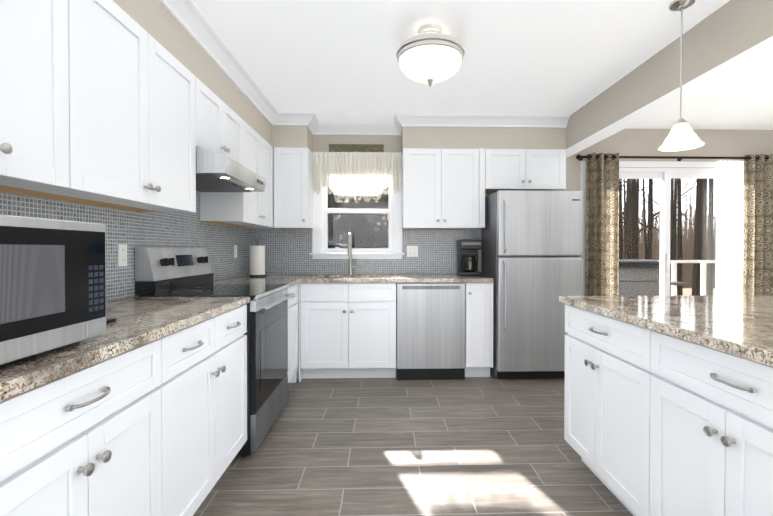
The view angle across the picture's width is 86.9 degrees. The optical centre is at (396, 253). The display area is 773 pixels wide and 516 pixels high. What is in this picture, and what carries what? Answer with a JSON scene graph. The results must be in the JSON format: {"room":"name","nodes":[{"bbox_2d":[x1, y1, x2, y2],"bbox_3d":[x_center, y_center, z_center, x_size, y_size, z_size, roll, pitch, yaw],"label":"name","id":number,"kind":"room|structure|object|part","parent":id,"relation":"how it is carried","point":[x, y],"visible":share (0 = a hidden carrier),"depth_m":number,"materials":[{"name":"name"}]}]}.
{"room":"kitchen","nodes":[
{"label":"kitchen","id":0,"kind":"room"},
{"bbox_2d":[0,191,246,301],"bbox_3d":[-1.475,-0.060,1.207,0.120,2.440,6.200,0,1,-2],"label":"wall","id":1,"kind":"structure","parent":0,"point":[91,205],"depth_m":1.84,"materials":[{"name":"beige paint"}]},
{"bbox_2d":[0,0,15,179],"bbox_3d":[-1.234,-0.596,0.628,0.325,0.756,1.000,0,1,-2],"label":"upper cabinet","id":2,"kind":"object","parent":1,"relation":"attached to","point":[7,7],"depth_m":1.15,"materials":[{"name":"white wood"}]},
{"bbox_2d":[0,0,91,191],"bbox_3d":[-1.251,-0.603,1.213,0.325,0.756,0.413,0,1,-2],"label":"upper cabinet","id":3,"kind":"object","parent":1,"relation":"attached to","point":[54,61],"depth_m":1.31,"materials":[{"name":"white wood"}]},
{"bbox_2d":[11,0,203,215],"bbox_3d":[-1.269,-0.609,1.817,0.325,0.756,1.037,0,1,-2],"label":"upper cabinet","id":4,"kind":"object","parent":1,"relation":"attached to","point":[109,103],"depth_m":1.76,"materials":[{"name":"white wood"}]},
{"bbox_2d":[0,191,251,301],"bbox_3d":[-1.432,-0.181,1.996,0.008,0.836,4.378,0,1,-2],"label":"tile backsplash","id":5,"kind":"structure","parent":1,"relation":"attached to","point":[133,229],"depth_m":2.28,"materials":[{"name":"tile"}]},
{"bbox_2d":[118,244,126,266],"bbox_3d":[-1.427,0.010,2.129,0.008,0.115,0.070,0,1,-2],"label":"electrical outlet plate","id":6,"kind":"object","parent":5,"relation":"attached to","point":[122,254],"visible":1,"depth_m":2.12,"materials":[{"name":"white plastic"}]},
{"bbox_2d":[234,245,236,257],"bbox_3d":[-1.475,-0.017,3.748,0.008,0.115,0.070,0,1,-2],"label":"electrical outlet plate","id":7,"kind":"object","parent":5,"relation":"attached to","point":[235,251],"visible":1,"depth_m":3.73,"materials":[{"name":"white plastic"}]},
{"bbox_2d":[204,84,243,165],"bbox_3d":[-1.293,-0.806,2.653,0.325,0.379,0.760,0,1,-2],"label":"upper cabinet","id":8,"kind":"object","parent":1,"relation":"attached to","point":[223,128],"depth_m":2.64,"materials":[{"name":"white wood"}]},
{"bbox_2d":[196,146,265,192],"bbox_3d":[-1.200,-0.526,2.659,0.488,0.161,0.756,0,1,-2],"label":"hood vent","id":9,"kind":"object","parent":8,"relation":"attached to","point":[216,172],"visible":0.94,"depth_m":2.47,"materials":[{"name":"silver metal"}]},
{"bbox_2d":[200,121,273,227],"bbox_3d":[-1.316,-0.625,3.416,0.325,0.756,0.881,0,1,-2],"label":"upper cabinet","id":10,"kind":"object","parent":1,"relation":"attached to","point":[237,209],"depth_m":3.26,"materials":[{"name":"white wood"}]},
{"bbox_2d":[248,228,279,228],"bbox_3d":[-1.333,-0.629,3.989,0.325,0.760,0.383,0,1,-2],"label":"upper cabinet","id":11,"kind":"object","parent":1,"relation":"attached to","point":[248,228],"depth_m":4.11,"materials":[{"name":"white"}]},
{"bbox_2d":[113,0,273,148],"bbox_3d":[-1.259,-1.131,1.202,0.312,0.298,5.960,0,1,-2],"label":"soffit","id":12,"kind":"structure","parent":0,"point":[156,20],"depth_m":2.27,"materials":[{"name":"beige paint"}]},
{"bbox_2d":[273,125,312,153],"bbox_3d":[-1.010,-1.161,4.034,0.315,0.298,0.312,0,1,-2],"label":"soffit","id":13,"kind":"structure","parent":0,"point":[283,135],"depth_m":3.88,"materials":[{"name":"beige paint"}]},
{"bbox_2d":[193,372,632,515],"bbox_3d":[1.629,1.199,1.311,6.330,0.080,6.200,0,1,-2],"label":"floor","id":14,"kind":"structure","parent":0,"point":[492,445],"depth_m":2.29,"materials":[{"name":"tile"}]},
{"bbox_2d":[0,332,179,515],"bbox_3d":[-1.097,0.724,1.036,0.620,0.876,0.809,0,1,-2],"label":"base cabinet","id":15,"kind":"object","parent":14,"relation":"on","point":[157,427],"depth_m":1.08,"materials":[{"name":"white wood"}]},
{"bbox_2d":[176,304,246,515],"bbox_3d":[-1.119,0.716,1.782,0.620,0.876,0.925,0,1,-2],"label":"base cabinet","id":16,"kind":"object","parent":14,"relation":"on","point":[211,354],"depth_m":1.77,"materials":[{"name":"white wood"}]},
{"bbox_2d":[0,296,249,401],"bbox_3d":[-1.088,0.267,1.031,0.637,0.035,2.418,0,1,-2],"label":"countertop","id":17,"kind":"structure","parent":16,"relation":"on","point":[139,321],"depth_m":1.26,"materials":[{"name":"stone"}]},
{"bbox_2d":[0,214,106,364],"bbox_3d":[-1.070,0.083,0.909,0.488,0.334,0.538,0,1,-2],"label":"microwave","id":18,"kind":"object","parent":17,"relation":"on","point":[52,283],"visible":1,"depth_m":0.97,"materials":[{"name":"silver metal"}]},
{"bbox_2d":[106,318,115,323],"bbox_3d":[-1.129,0.239,1.350,0.260,0.012,0.220,0,1,-2],"label":"tray","id":19,"kind":"object","parent":17,"relation":"on","point":[109,320],"visible":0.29,"depth_m":1.43,"materials":[{"name":"black plastic"}]},
{"bbox_2d":[135,247,293,457],"bbox_3d":[-1.087,0.554,2.628,0.711,1.182,0.764,0,1,-2],"label":"range","id":20,"kind":"object","parent":14,"relation":"on","point":[171,272],"visible":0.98,"depth_m":2.44,"materials":[{"name":"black metal"}]},
{"bbox_2d":[287,284,298,382],"bbox_3d":[-1.163,0.701,3.291,0.620,0.876,0.558,0,1,-2],"label":"base cabinet","id":21,"kind":"object","parent":14,"relation":"on","point":[293,302],"depth_m":3.44,"materials":[{"name":"white wood"}]},
{"bbox_2d":[214,278,303,287],"bbox_3d":[-1.142,0.244,3.275,0.660,0.035,0.532,0,1,-2],"label":"countertop","id":22,"kind":"structure","parent":21,"relation":"on","point":[291,281],"depth_m":3.39,"materials":[{"name":"stone"}]},
{"bbox_2d":[235,274,493,282],"bbox_3d":[-0.318,0.237,3.893,2.345,0.035,0.657,0,1,-2],"label":"countertop","id":23,"kind":"structure","parent":21,"relation":"on","point":[308,278],"depth_m":3.62,"materials":[{"name":"stone"}]},
{"bbox_2d":[249,238,265,276],"bbox_3d":[-1.329,0.036,3.903,0.156,0.366,0.156,0,1,-2],"label":"paper towel holder","id":24,"kind":"object","parent":23,"relation":"on","point":[257,260],"visible":1,"depth_m":3.84,"materials":[{"name":"white paper"}]},
{"bbox_2d":[348,233,355,274],"bbox_3d":[-0.448,0.004,4.086,0.091,0.426,0.216,0,1,-2],"label":"faucet","id":25,"kind":"object","parent":23,"relation":"on","point":[351,266],"visible":1,"depth_m":4.15,"materials":[{"name":"silver metal"}]},
{"bbox_2d":[457,239,481,275],"bbox_3d":[0.730,0.039,4.104,0.212,0.355,0.240,0,1,-2],"label":"coffee maker","id":26,"kind":"object","parent":23,"relation":"on","point":[467,257],"visible":1,"depth_m":4.01,"materials":[{"name":"black plastic"}]},
{"bbox_2d":[396,282,464,379],"bbox_3d":[0.301,0.694,3.924,0.610,0.868,0.603,0,1,-2],"label":"dishwasher","id":27,"kind":"object","parent":14,"relation":"on","point":[430,331],"visible":0.96,"depth_m":3.62,"materials":[{"name":"silver metal"}]},
{"bbox_2d":[465,282,492,376],"bbox_3d":[0.734,0.694,3.949,0.244,0.876,0.620,0,1,-2],"label":"base cabinet","id":28,"kind":"object","parent":14,"relation":"on","point":[478,295],"depth_m":3.64,"materials":[{"name":"white wood"}]},
{"bbox_2d":[481,190,582,378],"bbox_3d":[1.266,0.287,3.888,0.756,1.689,0.677,0,1,-2],"label":"refrigerator","id":29,"kind":"object","parent":14,"relation":"on","point":[531,253],"visible":0.75,"depth_m":3.60,"materials":[{"name":"silver metal"}]},
{"bbox_2d":[564,304,631,513],"bbox_3d":[1.252,0.715,1.877,0.620,0.876,0.787,0,1,-2],"label":"base cabinet","id":30,"kind":"object","parent":14,"relation":"on","point":[598,348],"depth_m":1.88,"materials":[{"name":"white wood"}]},
{"bbox_2d":[559,295,772,366],"bbox_3d":[1.744,0.269,0.802,1.590,0.035,2.995,0,1,-2],"label":"countertop","id":31,"kind":"structure","parent":30,"relation":"on","point":[740,325],"depth_m":1.60,"materials":[{"name":"stone"}]},
{"bbox_2d":[632,324,772,515],"bbox_3d":[1.272,0.722,1.179,0.620,0.876,0.851,0,1,-2],"label":"base cabinet","id":32,"kind":"object","parent":14,"relation":"on","point":[656,423],"depth_m":1.30,"materials":[{"name":"white wood"}]},
{"bbox_2d":[191,0,772,129],"bbox_3d":[1.629,-1.321,1.285,6.330,0.080,6.200,0,1,-2],"label":"ceiling","id":33,"kind":"structure","parent":0,"point":[330,61],"depth_m":2.69,"materials":[{"name":"white paint"}]},
{"bbox_2d":[159,0,282,124],"bbox_3d":[-1.057,-1.233,1.051,0.082,0.092,5.648,0,1,-2],"label":"crown molding","id":34,"kind":"structure","parent":33,"relation":"attached to","point":[187,15],"depth_m":2.52,"materials":[{"name":"white wood"}]},
{"bbox_2d":[279,113,318,127],"bbox_3d":[-0.928,-1.262,3.850,0.325,0.092,0.104,0,1,-2],"label":"crown molding","id":35,"kind":"structure","parent":33,"relation":"attached to","point":[310,120],"depth_m":3.84,"materials":[{"name":"white wood"}]},
{"bbox_2d":[396,24,464,86],"bbox_3d":[0.197,-1.128,2.365,0.394,0.328,0.394,0,1,-2],"label":"ceiling light fixture","id":36,"kind":"object","parent":33,"relation":"attached to","point":[430,54],"visible":1,"depth_m":2.25,"materials":[{"name":"white glass"}]},
{"bbox_2d":[391,114,569,127],"bbox_3d":[0.814,-1.262,3.901,1.666,0.092,0.104,0,1,-2],"label":"crown molding","id":37,"kind":"structure","parent":33,"relation":"attached to","point":[400,120],"depth_m":3.89,"materials":[{"name":"white wood"}]},
{"bbox_2d":[658,0,703,151],"bbox_3d":[1.470,-0.917,2.105,0.196,0.744,0.196,0,1,-2],"label":"pendant light fixture","id":38,"kind":"object","parent":33,"relation":"hanging from","point":[682,135],"visible":1,"depth_m":2.09,"materials":[{"name":"white glass"}]},
{"bbox_2d":[401,126,565,151],"bbox_3d":[0.849,-1.161,4.089,1.584,0.298,0.312,0,1,-2],"label":"soffit","id":39,"kind":"structure","parent":0,"point":[411,137],"depth_m":3.93,"materials":[{"name":"beige paint"}]},
{"bbox_2d":[280,129,772,274],"bbox_3d":[1.540,-0.093,4.336,6.090,2.440,0.120,0,1,-2],"label":"wall","id":40,"kind":"structure","parent":0,"point":[717,142],"depth_m":4.30,"materials":[{"name":"beige paint"}]},
{"bbox_2d":[274,147,312,228],"bbox_3d":[-1.007,-0.631,4.032,0.322,0.756,0.325,0,1,-2],"label":"upper cabinet","id":41,"kind":"object","parent":40,"relation":"attached to","point":[293,166],"depth_m":3.88,"materials":[{"name":"white wood"}]},
{"bbox_2d":[309,123,401,134],"bbox_3d":[-0.400,-1.265,4.152,0.911,0.092,0.110,0,1,-2],"label":"crown molding","id":42,"kind":"structure","parent":40,"relation":"attached to","point":[324,128],"depth_m":4.16,"materials":[{"name":"white wood"}]},
{"bbox_2d":[329,144,383,151],"bbox_3d":[-0.411,-1.080,4.199,0.562,0.082,0.016,0,1,-2],"label":"sign","id":43,"kind":"object","parent":40,"relation":"attached to","point":[356,147],"visible":1,"depth_m":4.19,"materials":[{"name":"paint"}]},
{"bbox_2d":[310,152,403,258],"bbox_3d":[-0.401,-0.491,4.250,0.965,1.101,0.170,0,1,-2],"label":"window","id":44,"kind":"structure","parent":40,"relation":"in","point":[317,243],"depth_m":4.21,"materials":[{"name":"white wood"}]},
{"bbox_2d":[313,152,401,202],"bbox_3d":[-0.396,-0.768,4.156,0.898,0.505,0.073,0,1,-2],"label":"valance curtain","id":45,"kind":"object","parent":44,"relation":"attached to","point":[355,174],"visible":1,"depth_m":4.15,"materials":[{"name":"fabric"}]},
{"bbox_3d":[-0.396,-0.989,4.166,0.898,0.014,0.049,0,1,-2],"label":"valance rod","id":46,"kind":"part","parent":45,"relation":"part of","materials":[{"name":"white"}]},
{"bbox_2d":[252,229,477,273],"bbox_3d":[-0.312,-0.015,4.217,2.318,0.460,0.008,0,1,-2],"label":"tile backsplash","id":47,"kind":"structure","parent":40,"relation":"attached to","point":[288,251],"depth_m":4.21,"materials":[{"name":"tile"}]},
{"bbox_2d":[407,246,417,256],"bbox_3d":[0.167,-0.021,4.222,0.115,0.115,0.008,0,1,-2],"label":"electrical outlet plate","id":48,"kind":"object","parent":47,"relation":"attached to","point":[412,251],"visible":1,"depth_m":4.22,"materials":[{"name":"white plastic"}]},
{"bbox_2d":[402,148,485,228],"bbox_3d":[0.455,-0.632,4.075,0.790,0.756,0.325,0,1,-2],"label":"upper cabinet","id":49,"kind":"object","parent":40,"relation":"attached to","point":[445,188],"depth_m":3.92,"materials":[{"name":"white wood"}]},
{"bbox_2d":[486,149,565,192],"bbox_3d":[1.244,-0.821,4.096,0.786,0.379,0.325,0,1,-2],"label":"upper cabinet","id":50,"kind":"object","parent":40,"relation":"attached to","point":[506,169],"depth_m":3.94,"materials":[{"name":"white wood"}]},
{"bbox_2d":[580,161,716,295],"bbox_3d":[2.885,0.080,4.362,1.920,2.095,0.121,0,1,-2],"label":"door frame","id":51,"kind":"structure","parent":40,"relation":"attached to","point":[664,176],"depth_m":4.34,"materials":[{"name":"white wood"}]},
{"bbox_2d":[576,152,772,295],"bbox_3d":[2.998,0.042,4.244,2.309,2.133,0.150,0,1,-2],"label":"curtains","id":52,"kind":"object","parent":40,"relation":"attached to","point":[744,227],"visible":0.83,"depth_m":4.23,"materials":[{"name":"brown fabric"}]},
{"bbox_2d":[566,0,772,156],"bbox_3d":[1.809,-1.131,1.292,0.170,0.301,5.960,0,1,-2],"label":"header beam","id":53,"kind":"structure","parent":0,"point":[728,38],"depth_m":2.44,"materials":[{"name":"beige paint"}]},
{"label":"outside","id":54,"kind":"structure","parent":0,"visible":0},
{"bbox_2d":[658,260,715,294],"bbox_3d":[3.538,0.686,5.976,4.800,1.090,3.015,0,1,-2],"label":"railing","id":55,"kind":"object","parent":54,"point":[702,276],"depth_m":7.43,"materials":[{"name":"white wood"}]},
{"bbox_2d":[618,260,688,295],"bbox_3d":[3.334,0.609,5.577,0.970,1.048,0.560,0,1,-2],"label":"outdoor grill","id":56,"kind":"object","parent":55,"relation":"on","point":[644,268],"depth_m":5.32,"materials":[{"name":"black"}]},
{"bbox_2d":[683,288,715,294],"bbox_3d":[7.779,1.504,11.444,24.000,0.300,7.550,0,1,-2],"label":"ground","id":57,"kind":"structure","parent":54,"point":[688,290],"depth_m":14.19,"materials":[{"name":"brown plant"}]},
{"bbox_2d":[619,178,716,294],"bbox_3d":[4.791,-4.519,11.571,18.623,13.153,6.755,0,1,-2],"label":"trunks","id":58,"kind":"object","parent":57,"relation":"on","point":[632,223],"depth_m":10.08,"materials":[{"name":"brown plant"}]},
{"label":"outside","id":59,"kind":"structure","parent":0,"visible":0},
{"bbox_2d":[328,187,388,247],"bbox_3d":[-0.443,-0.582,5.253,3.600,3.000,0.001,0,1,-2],"label":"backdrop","id":60,"kind":"structure","parent":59,"point":[356,228],"depth_m":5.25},
{"bbox_2d":[622,178,716,287],"bbox_3d":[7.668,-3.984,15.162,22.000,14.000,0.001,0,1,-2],"label":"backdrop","id":61,"kind":"structure","parent":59,"point":[686,244],"depth_m":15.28,"materials":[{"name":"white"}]}
]}

